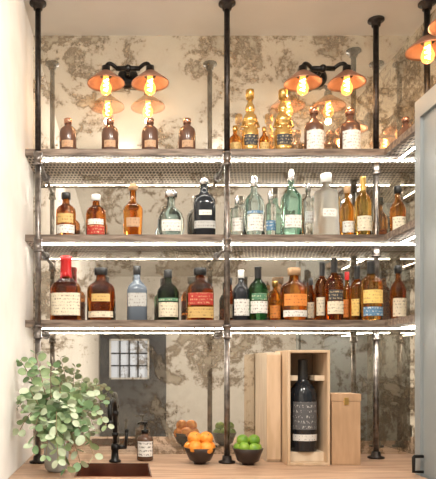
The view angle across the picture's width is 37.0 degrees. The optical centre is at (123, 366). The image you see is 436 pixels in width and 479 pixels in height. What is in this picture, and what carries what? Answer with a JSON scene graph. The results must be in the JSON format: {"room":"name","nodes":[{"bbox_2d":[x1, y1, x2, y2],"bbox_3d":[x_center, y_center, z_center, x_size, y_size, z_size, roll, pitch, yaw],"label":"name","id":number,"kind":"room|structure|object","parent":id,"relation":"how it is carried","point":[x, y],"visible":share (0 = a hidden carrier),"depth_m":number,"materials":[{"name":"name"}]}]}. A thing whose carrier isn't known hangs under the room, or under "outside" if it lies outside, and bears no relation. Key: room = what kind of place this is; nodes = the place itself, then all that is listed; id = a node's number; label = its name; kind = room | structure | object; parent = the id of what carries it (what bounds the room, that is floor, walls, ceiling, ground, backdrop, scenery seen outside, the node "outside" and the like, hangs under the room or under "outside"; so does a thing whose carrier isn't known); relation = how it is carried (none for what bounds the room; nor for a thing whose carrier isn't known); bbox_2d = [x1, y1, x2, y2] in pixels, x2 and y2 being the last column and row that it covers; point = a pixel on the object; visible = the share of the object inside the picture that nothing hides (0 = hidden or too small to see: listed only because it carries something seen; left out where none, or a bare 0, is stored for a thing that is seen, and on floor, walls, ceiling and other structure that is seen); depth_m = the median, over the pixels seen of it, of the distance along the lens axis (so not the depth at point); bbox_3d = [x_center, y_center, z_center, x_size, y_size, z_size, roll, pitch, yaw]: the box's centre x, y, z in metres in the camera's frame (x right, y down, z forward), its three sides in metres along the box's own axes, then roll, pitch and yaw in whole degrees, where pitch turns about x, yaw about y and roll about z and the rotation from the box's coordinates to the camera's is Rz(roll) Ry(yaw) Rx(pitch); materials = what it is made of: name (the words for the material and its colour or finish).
{"room":"bar","nodes":[
{"label":"bar","id":0,"kind":"room"},
{"bbox_2d":[0,0,32,478],"bbox_3d":[-0.475,-0.121,-0.950,0.100,2.863,8.100,0,0,0],"label":"wall","id":1,"kind":"structure","parent":0,"point":[16,35],"depth_m":2.49,"materials":[{"name":"paint"}]},
{"bbox_2d":[33,36,411,453],"bbox_3d":[0.512,-0.121,3.050,1.876,2.863,0.100,0,0,0],"label":"mirror","id":2,"kind":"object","parent":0,"point":[172,381],"depth_m":3.00,"materials":[{"name":"mirror"}]},
{"bbox_2d":[87,61,168,95],"bbox_3d":[0.018,-1.309,2.892,0.365,0.181,0.214,0,0,0],"label":"wall sconce","id":3,"kind":"object","parent":2,"relation":"attached to","point":[105,81],"visible":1,"depth_m":2.88,"materials":[{"name":"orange metal"}]},
{"bbox_2d":[25,124,414,172],"bbox_3d":[0.462,-0.920,2.726,1.774,0.033,0.546,0,0,0],"label":"bar shelf","id":4,"kind":"object","parent":2,"relation":"attached to","point":[398,156],"visible":0.88,"depth_m":2.81,"materials":[{"name":"brown wood"}]},
{"bbox_2d":[59,118,76,148],"bbox_3d":[-0.250,-1.023,2.859,0.076,0.171,0.077,0,0,0],"label":"bottle","id":5,"kind":"object","parent":4,"relation":"on","point":[67,135],"visible":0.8,"depth_m":2.83,"materials":[{"name":"brown glass"}]},
{"bbox_2d":[102,118,117,148],"bbox_3d":[-0.063,-1.023,2.859,0.076,0.171,0.077,0,0,0],"label":"bottle","id":6,"kind":"object","parent":4,"relation":"on","point":[109,132],"visible":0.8,"depth_m":2.83,"materials":[{"name":"brown glass"}]},
{"bbox_2d":[142,118,158,148],"bbox_3d":[0.116,-1.023,2.859,0.076,0.171,0.077,0,0,0],"label":"bottle","id":7,"kind":"object","parent":4,"relation":"on","point":[150,135],"visible":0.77,"depth_m":2.83,"materials":[{"name":"brown glass"}]},
{"bbox_2d":[178,118,195,148],"bbox_3d":[0.281,-1.023,2.859,0.076,0.171,0.077,0,0,0],"label":"bottle","id":8,"kind":"object","parent":4,"relation":"on","point":[186,136],"visible":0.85,"depth_m":2.83,"materials":[{"name":"brown glass"}]},
{"bbox_2d":[230,125,240,148],"bbox_3d":[0.499,-1.011,2.879,0.054,0.147,0.055,0,0,0],"label":"bottle","id":9,"kind":"object","parent":4,"relation":"on","point":[235,140],"visible":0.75,"depth_m":2.86,"materials":[{"name":"orange glass"}]},
{"bbox_2d":[241,88,259,148],"bbox_3d":[0.563,-1.088,2.859,0.086,0.300,0.077,0,0,0],"label":"bottle","id":10,"kind":"object","parent":4,"relation":"on","point":[250,133],"visible":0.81,"depth_m":2.83,"materials":[{"name":"gold glass"}]},
{"bbox_2d":[259,126,268,148],"bbox_3d":[0.626,-1.005,2.859,0.044,0.135,0.046,0,0,0],"label":"bottle","id":11,"kind":"object","parent":4,"relation":"on","point":[263,140],"visible":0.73,"depth_m":2.84,"materials":[{"name":"orange glass"}]},
{"bbox_2d":[273,88,293,148],"bbox_3d":[0.711,-1.088,2.859,0.096,0.300,0.086,0,0,0],"label":"bottle","id":12,"kind":"object","parent":4,"relation":"on","point":[283,133],"visible":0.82,"depth_m":2.83,"materials":[{"name":"gold glass"}]},
{"bbox_2d":[304,106,323,148],"bbox_3d":[0.849,-1.048,2.859,0.085,0.220,0.086,0,0,0],"label":"bottle","id":13,"kind":"object","parent":4,"relation":"on","point":[313,129],"visible":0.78,"depth_m":2.83,"materials":[{"name":"brown glass"}]},
{"bbox_2d":[339,107,360,148],"bbox_3d":[1.010,-1.045,2.859,0.089,0.215,0.090,0,0,0],"label":"bottle","id":14,"kind":"object","parent":4,"relation":"on","point":[350,130],"visible":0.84,"depth_m":2.83,"materials":[{"name":"brown glass"}]},
{"bbox_2d":[398,116,409,136],"bbox_3d":[1.250,-1.022,2.839,0.066,0.170,0.068,0,0,0],"label":"bottle","id":15,"kind":"object","parent":4,"relation":"on","point":[405,120],"visible":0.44,"depth_m":2.83,"materials":[{"name":"brown glass"}]},
{"bbox_2d":[25,219,414,250],"bbox_3d":[0.462,-0.552,2.726,1.774,0.033,0.546,0,0,0],"label":"bar shelf","id":16,"kind":"object","parent":2,"relation":"attached to","point":[402,238],"visible":0.84,"depth_m":2.76,"materials":[{"name":"brown wood"}]},
{"bbox_2d":[56,192,75,233],"bbox_3d":[-0.259,-0.673,2.859,0.089,0.208,0.090,0,0,0],"label":"bottle","id":17,"kind":"object","parent":16,"relation":"on","point":[65,213],"visible":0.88,"depth_m":2.82,"materials":[{"name":"orange glass"}]},
{"bbox_2d":[86,194,105,233],"bbox_3d":[-0.125,-0.669,2.859,0.089,0.199,0.090,0,0,0],"label":"bottle","id":18,"kind":"object","parent":16,"relation":"on","point":[95,214],"visible":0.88,"depth_m":2.82,"materials":[{"name":"orange glass"}]},
{"bbox_2d":[123,183,142,233],"bbox_3d":[0.040,-0.694,2.860,0.089,0.248,0.089,0,0,0],"label":"bottle","id":19,"kind":"object","parent":16,"relation":"on","point":[132,212],"visible":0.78,"depth_m":2.82,"materials":[{"name":"orange glass"}]},
{"bbox_2d":[158,190,183,233],"bbox_3d":[0.210,-0.678,2.860,0.120,0.217,0.073,0,0,0],"label":"bottle","id":20,"kind":"object","parent":16,"relation":"on","point":[170,220],"visible":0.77,"depth_m":2.83,"materials":[{"name":"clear glass"}]},
{"bbox_2d":[193,177,215,233],"bbox_3d":[0.357,-0.707,2.859,0.098,0.275,0.100,0,0,0],"label":"bottle","id":21,"kind":"object","parent":16,"relation":"on","point":[204,206],"visible":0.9,"depth_m":2.81,"materials":[{"name":"black glass"}]},
{"bbox_2d":[230,196,243,233],"bbox_3d":[0.512,-0.670,2.899,0.059,0.201,0.060,0,0,0],"label":"bottle","id":22,"kind":"object","parent":16,"relation":"on","point":[236,213],"visible":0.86,"depth_m":2.88,"materials":[{"name":"clear glass"}]},
{"bbox_2d":[244,176,263,233],"bbox_3d":[0.577,-0.706,2.839,0.088,0.274,0.090,0,0,0],"label":"bottle","id":23,"kind":"object","parent":16,"relation":"on","point":[254,203],"visible":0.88,"depth_m":2.80,"materials":[{"name":"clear glass"}]},
{"bbox_2d":[264,191,275,233],"bbox_3d":[0.662,-0.681,2.899,0.054,0.224,0.056,0,0,0],"label":"bottle","id":24,"kind":"object","parent":16,"relation":"on","point":[269,208],"visible":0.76,"depth_m":2.88,"materials":[{"name":"clear glass"}]},
{"bbox_2d":[280,169,301,233],"bbox_3d":[0.744,-0.723,2.849,0.085,0.308,0.086,0,0,0],"label":"bottle","id":25,"kind":"object","parent":16,"relation":"on","point":[291,200],"visible":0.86,"depth_m":2.81,"materials":[{"name":"teal glass"}]},
{"bbox_2d":[302,183,313,233],"bbox_3d":[0.834,-0.699,2.899,0.059,0.260,0.060,0,0,0],"label":"bottle","id":26,"kind":"object","parent":16,"relation":"on","point":[308,201],"visible":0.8,"depth_m":2.87,"materials":[{"name":"clear glass"}]},
{"bbox_2d":[313,173,339,233],"bbox_3d":[0.893,-0.712,2.829,0.102,0.284,0.103,0,0,0],"label":"bottle","id":27,"kind":"object","parent":16,"relation":"on","point":[326,206],"visible":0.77,"depth_m":2.79,"materials":[{"name":"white glass"}]},
{"bbox_2d":[340,185,353,233],"bbox_3d":[1.017,-0.698,2.919,0.064,0.256,0.065,0,0,0],"label":"bottle","id":28,"kind":"object","parent":16,"relation":"on","point":[347,208],"visible":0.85,"depth_m":2.90,"materials":[{"name":"orange glass"}]},
{"bbox_2d":[355,176,371,233],"bbox_3d":[1.057,-0.705,2.829,0.070,0.271,0.072,0,0,0],"label":"bottle","id":29,"kind":"object","parent":16,"relation":"on","point":[363,205],"visible":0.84,"depth_m":2.80,"materials":[{"name":"yellow glass"}]},
{"bbox_2d":[390,185,405,230],"bbox_3d":[1.240,-0.695,2.899,0.068,0.250,0.069,0,0,0],"label":"bottle","id":30,"kind":"object","parent":16,"relation":"on","point":[397,209],"visible":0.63,"depth_m":2.88,"materials":[{"name":"orange glass"}]},
{"bbox_2d":[25,315,414,329],"bbox_3d":[0.462,-0.184,2.726,1.774,0.035,0.546,0,0,0],"label":"bar shelf","id":31,"kind":"object","parent":2,"relation":"attached to","point":[406,322],"visible":0.84,"depth_m":2.75,"materials":[{"name":"brown wood"}]},
{"bbox_2d":[51,255,80,319],"bbox_3d":[-0.257,-0.347,2.840,0.133,0.290,0.108,0,0,0],"label":"bottle","id":32,"kind":"object","parent":31,"relation":"on","point":[65,292],"visible":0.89,"depth_m":2.79,"materials":[{"name":"orange glass"}]},
{"bbox_2d":[87,267,114,319],"bbox_3d":[-0.103,-0.323,2.859,0.125,0.240,0.101,0,0,0],"label":"bottle","id":33,"kind":"object","parent":31,"relation":"on","point":[100,294],"visible":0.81,"depth_m":2.82,"materials":[{"name":"orange glass"}]},
{"bbox_2d":[127,265,146,319],"bbox_3d":[0.058,-0.327,2.859,0.089,0.249,0.091,0,0,0],"label":"bottle","id":34,"kind":"object","parent":31,"relation":"on","point":[136,290],"visible":0.84,"depth_m":2.82,"materials":[{"name":"blue glass"}]},
{"bbox_2d":[157,269,178,319],"bbox_3d":[0.197,-0.318,2.859,0.098,0.231,0.099,0,0,0],"label":"bottle","id":35,"kind":"object","parent":31,"relation":"on","point":[168,293],"visible":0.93,"depth_m":2.82,"materials":[{"name":"green glass"}]},
{"bbox_2d":[186,267,213,319],"bbox_3d":[0.340,-0.323,2.860,0.121,0.240,0.098,0,0,0],"label":"bottle","id":36,"kind":"object","parent":31,"relation":"on","point":[199,294],"visible":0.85,"depth_m":2.82,"materials":[{"name":"amber glass"},{"name":"paper"},{"name":"plastic"}]},
{"bbox_2d":[230,278,232,319],"bbox_3d":[0.484,-0.304,2.919,0.050,0.204,0.051,0,0,0],"label":"bottle","id":37,"kind":"object","parent":31,"relation":"on","point":[231,290],"visible":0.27,"depth_m":2.90,"materials":[{"name":"orange glass"}]},
{"bbox_2d":[232,270,249,319],"bbox_3d":[0.519,-0.317,2.839,0.075,0.228,0.076,0,0,0],"label":"bottle","id":38,"kind":"object","parent":31,"relation":"on","point":[240,294],"visible":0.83,"depth_m":2.81,"materials":[{"name":"black glass"}]},
{"bbox_2d":[249,266,267,319],"bbox_3d":[0.595,-0.323,2.839,0.084,0.241,0.085,0,0,0],"label":"bottle","id":39,"kind":"object","parent":31,"relation":"on","point":[258,290],"visible":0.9,"depth_m":2.81,"materials":[{"name":"green glass"}]},
{"bbox_2d":[268,281,279,319],"bbox_3d":[0.689,-0.297,2.919,0.059,0.190,0.060,0,0,0],"label":"bottle","id":40,"kind":"object","parent":31,"relation":"on","point":[274,296],"visible":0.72,"depth_m":2.90,"materials":[{"name":"orange glass"}]},
{"bbox_2d":[280,267,307,319],"bbox_3d":[0.757,-0.322,2.849,0.120,0.238,0.085,0,0,0],"label":"bottle","id":41,"kind":"object","parent":31,"relation":"on","point":[293,294],"visible":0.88,"depth_m":2.82,"materials":[{"name":"orange glass"}]},
{"bbox_2d":[308,278,313,319],"bbox_3d":[0.861,-0.306,2.944,0.050,0.207,0.052,0,0,0],"label":"bottle","id":42,"kind":"object","parent":31,"relation":"on","point":[310,291],"visible":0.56,"depth_m":2.92,"materials":[{"name":"orange glass"}]},
{"bbox_2d":[314,262,325,319],"bbox_3d":[0.891,-0.338,2.879,0.067,0.270,0.069,0,0,0],"label":"bottle","id":43,"kind":"object","parent":31,"relation":"on","point":[319,289],"visible":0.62,"depth_m":2.86,"materials":[{"name":"orange glass"}]},
{"bbox_2d":[325,257,343,319],"bbox_3d":[0.919,-0.340,2.799,0.078,0.274,0.080,0,0,0],"label":"bottle","id":44,"kind":"object","parent":31,"relation":"on","point":[334,303],"visible":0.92,"depth_m":2.77,"materials":[{"name":"orange glass"}]},
{"bbox_2d":[343,272,349,319],"bbox_3d":[1.024,-0.320,2.939,0.055,0.234,0.056,0,0,0],"label":"bottle","id":45,"kind":"object","parent":31,"relation":"on","point":[346,287],"visible":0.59,"depth_m":2.92,"materials":[{"name":"orange glass"}]},
{"bbox_2d":[349,266,360,319],"bbox_3d":[1.048,-0.329,2.879,0.072,0.252,0.073,0,0,0],"label":"bottle","id":46,"kind":"object","parent":31,"relation":"on","point":[354,287],"visible":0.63,"depth_m":2.86,"materials":[{"name":"orange glass"}]},
{"bbox_2d":[359,260,382,319],"bbox_3d":[1.081,-0.333,2.799,0.096,0.261,0.097,0,0,0],"label":"bottle","id":47,"kind":"object","parent":31,"relation":"on","point":[371,286],"visible":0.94,"depth_m":2.76,"materials":[{"name":"orange glass"}]},
{"bbox_2d":[390,265,405,318],"bbox_3d":[1.250,-0.333,2.919,0.068,0.260,0.070,0,0,0],"label":"bottle","id":48,"kind":"object","parent":31,"relation":"on","point":[398,289],"visible":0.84,"depth_m":2.89,"materials":[{"name":"orange glass"}]},
{"bbox_2d":[283,61,366,95],"bbox_3d":[0.900,-1.309,2.892,0.365,0.181,0.214,0,0,0],"label":"wall sconce","id":49,"kind":"object","parent":2,"relation":"attached to","point":[304,80],"visible":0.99,"depth_m":2.88,"materials":[{"name":"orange metal"}]},
{"bbox_2d":[24,0,435,35],"bbox_3d":[1.787,-1.603,-1.000,4.626,0.100,8.200,0,0,0],"label":"ceiling","id":50,"kind":"structure","parent":0,"point":[59,17],"depth_m":2.83,"materials":[{"name":"paint"}]},
{"bbox_2d":[412,9,435,454],"bbox_3d":[1.400,-0.121,2.375,0.100,2.863,1.250,0,0,0],"label":"wall","id":51,"kind":"structure","parent":0,"point":[417,66],"depth_m":2.97,"materials":[{"name":"mirror"}]},
{"bbox_2d":[405,18,435,63],"bbox_3d":[1.242,-1.309,2.470,0.214,0.181,0.365,0,0,0],"label":"wall sconce","id":52,"kind":"object","parent":51,"relation":"attached to","point":[424,49],"visible":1,"depth_m":2.56,"materials":[{"name":"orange metal"}]},
{"bbox_3d":[1.787,1.360,-1.000,4.626,0.100,8.200,0,0,0],"label":"floor","id":53,"kind":"structure","parent":0,"visible":0},
{"bbox_2d":[412,84,435,478],"bbox_3d":[1.211,0.150,2.155,0.276,2.321,0.589,0,0,0],"label":"door","id":54,"kind":"structure","parent":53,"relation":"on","point":[424,459],"depth_m":2.38,"materials":[{"name":"grey paint"}]},
{"bbox_3d":[0.343,0.882,2.627,1.535,0.856,0.744,0,0,0],"label":"base cabinet","id":55,"kind":"object","parent":53,"relation":"on","visible":0},
{"bbox_2d":[8,454,427,478],"bbox_3d":[0.462,0.431,2.619,1.774,0.045,0.759,0,0,0],"label":"countertop","id":56,"kind":"structure","parent":55,"relation":"on","point":[162,466],"depth_m":2.53,"materials":[{"name":"brown wood"}]},
{"bbox_2d":[29,0,49,463],"bbox_3d":[-0.366,-0.572,2.844,0.072,1.960,0.306,0,0,0],"label":"post","id":57,"kind":"object","parent":56,"relation":"on","point":[37,5],"visible":0.95,"depth_m":2.72,"materials":[{"name":"metal"}]},
{"bbox_2d":[13,350,113,475],"bbox_3d":[-0.228,0.170,2.421,0.382,0.474,0.258,0,0,0],"label":"eucalyptus","id":58,"kind":"object","parent":56,"relation":"on","point":[56,418],"visible":1,"depth_m":2.41,"materials":[{"name":"green plant"}]},
{"bbox_2d":[74,463,151,476],"bbox_3d":[-0.040,0.495,2.535,0.288,0.179,0.328,0,0,0],"label":"bar sink","id":59,"kind":"object","parent":56,"relation":"in","point":[94,469],"visible":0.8,"depth_m":2.69,"materials":[{"name":"brown metal"}]},
{"bbox_2d":[106,398,128,462],"bbox_3d":[-0.049,0.268,2.701,0.083,0.279,0.149,0,0,33],"label":"bar faucet","id":60,"kind":"object","parent":56,"relation":"on","point":[115,446],"visible":0.96,"depth_m":2.73,"materials":[{"name":"black metal"}]},
{"bbox_2d":[137,422,152,460],"bbox_3d":[0.092,0.324,2.800,0.072,0.168,0.072,0,0,0],"label":"soap dispenser","id":61,"kind":"object","parent":56,"relation":"on","point":[144,441],"visible":1,"depth_m":2.77,"materials":[{"name":"brown glass"}]},
{"bbox_2d":[184,431,215,464],"bbox_3d":[0.321,0.340,2.700,0.136,0.136,0.136,0,0,0],"label":"fruit bowl","id":62,"kind":"object","parent":56,"relation":"on","point":[199,448],"visible":1,"depth_m":2.66,"materials":[{"name":"orange food"}]},
{"bbox_2d":[213,0,235,463],"bbox_3d":[0.439,-0.572,2.844,0.072,1.960,0.306,0,0,0],"label":"post","id":63,"kind":"object","parent":56,"relation":"on","point":[226,5],"visible":1,"depth_m":2.72,"materials":[{"name":"metal"}]},
{"bbox_2d":[233,434,263,464],"bbox_3d":[0.519,0.345,2.680,0.128,0.125,0.128,0,0,0],"label":"fruit bowl","id":64,"kind":"object","parent":56,"relation":"on","point":[247,450],"visible":1,"depth_m":2.64,"materials":[{"name":"green food"}]},
{"bbox_2d":[255,352,280,461],"bbox_3d":[0.642,0.172,2.864,0.060,0.470,0.243,0,0,0],"label":"box","id":65,"kind":"object","parent":56,"relation":"on","point":[268,364],"visible":0.96,"depth_m":2.74,"materials":[{"name":"brown wood"}]},
{"bbox_2d":[275,350,329,465],"bbox_3d":[0.764,0.169,2.755,0.175,0.478,0.220,0,0,0],"label":"box","id":66,"kind":"object","parent":56,"relation":"on","point":[318,360],"visible":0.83,"depth_m":2.69,"materials":[{"name":"brown wood"}]},
{"bbox_2d":[290,359,316,451],"bbox_3d":[0.764,0.162,2.734,0.115,0.390,0.116,0,0,0],"label":"wine bottle","id":67,"kind":"object","parent":66,"relation":"in","point":[303,396],"visible":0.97,"depth_m":2.69,"materials":[{"name":"black glass"}]},
{"bbox_2d":[330,393,360,464],"bbox_3d":[0.925,0.260,2.727,0.124,0.296,0.131,0,0,0],"label":"gift box","id":68,"kind":"object","parent":56,"relation":"on","point":[344,407],"visible":0.85,"depth_m":2.67,"materials":[{"name":"beige wood"}]},
{"bbox_2d":[367,15,384,458],"bbox_3d":[1.126,-0.572,2.860,0.072,1.960,0.072,0,0,0],"label":"post","id":69,"kind":"object","parent":56,"relation":"on","point":[375,22],"visible":0.84,"depth_m":2.85,"materials":[{"name":"metal"}]},
{"bbox_2d":[418,0,435,93],"bbox_3d":[1.291,-0.572,2.727,0.072,1.960,0.072,0,0,0],"label":"post","id":70,"kind":"object","parent":56,"relation":"on","point":[426,6],"visible":0.13,"depth_m":2.72,"materials":[{"name":"metal"}]}
]}

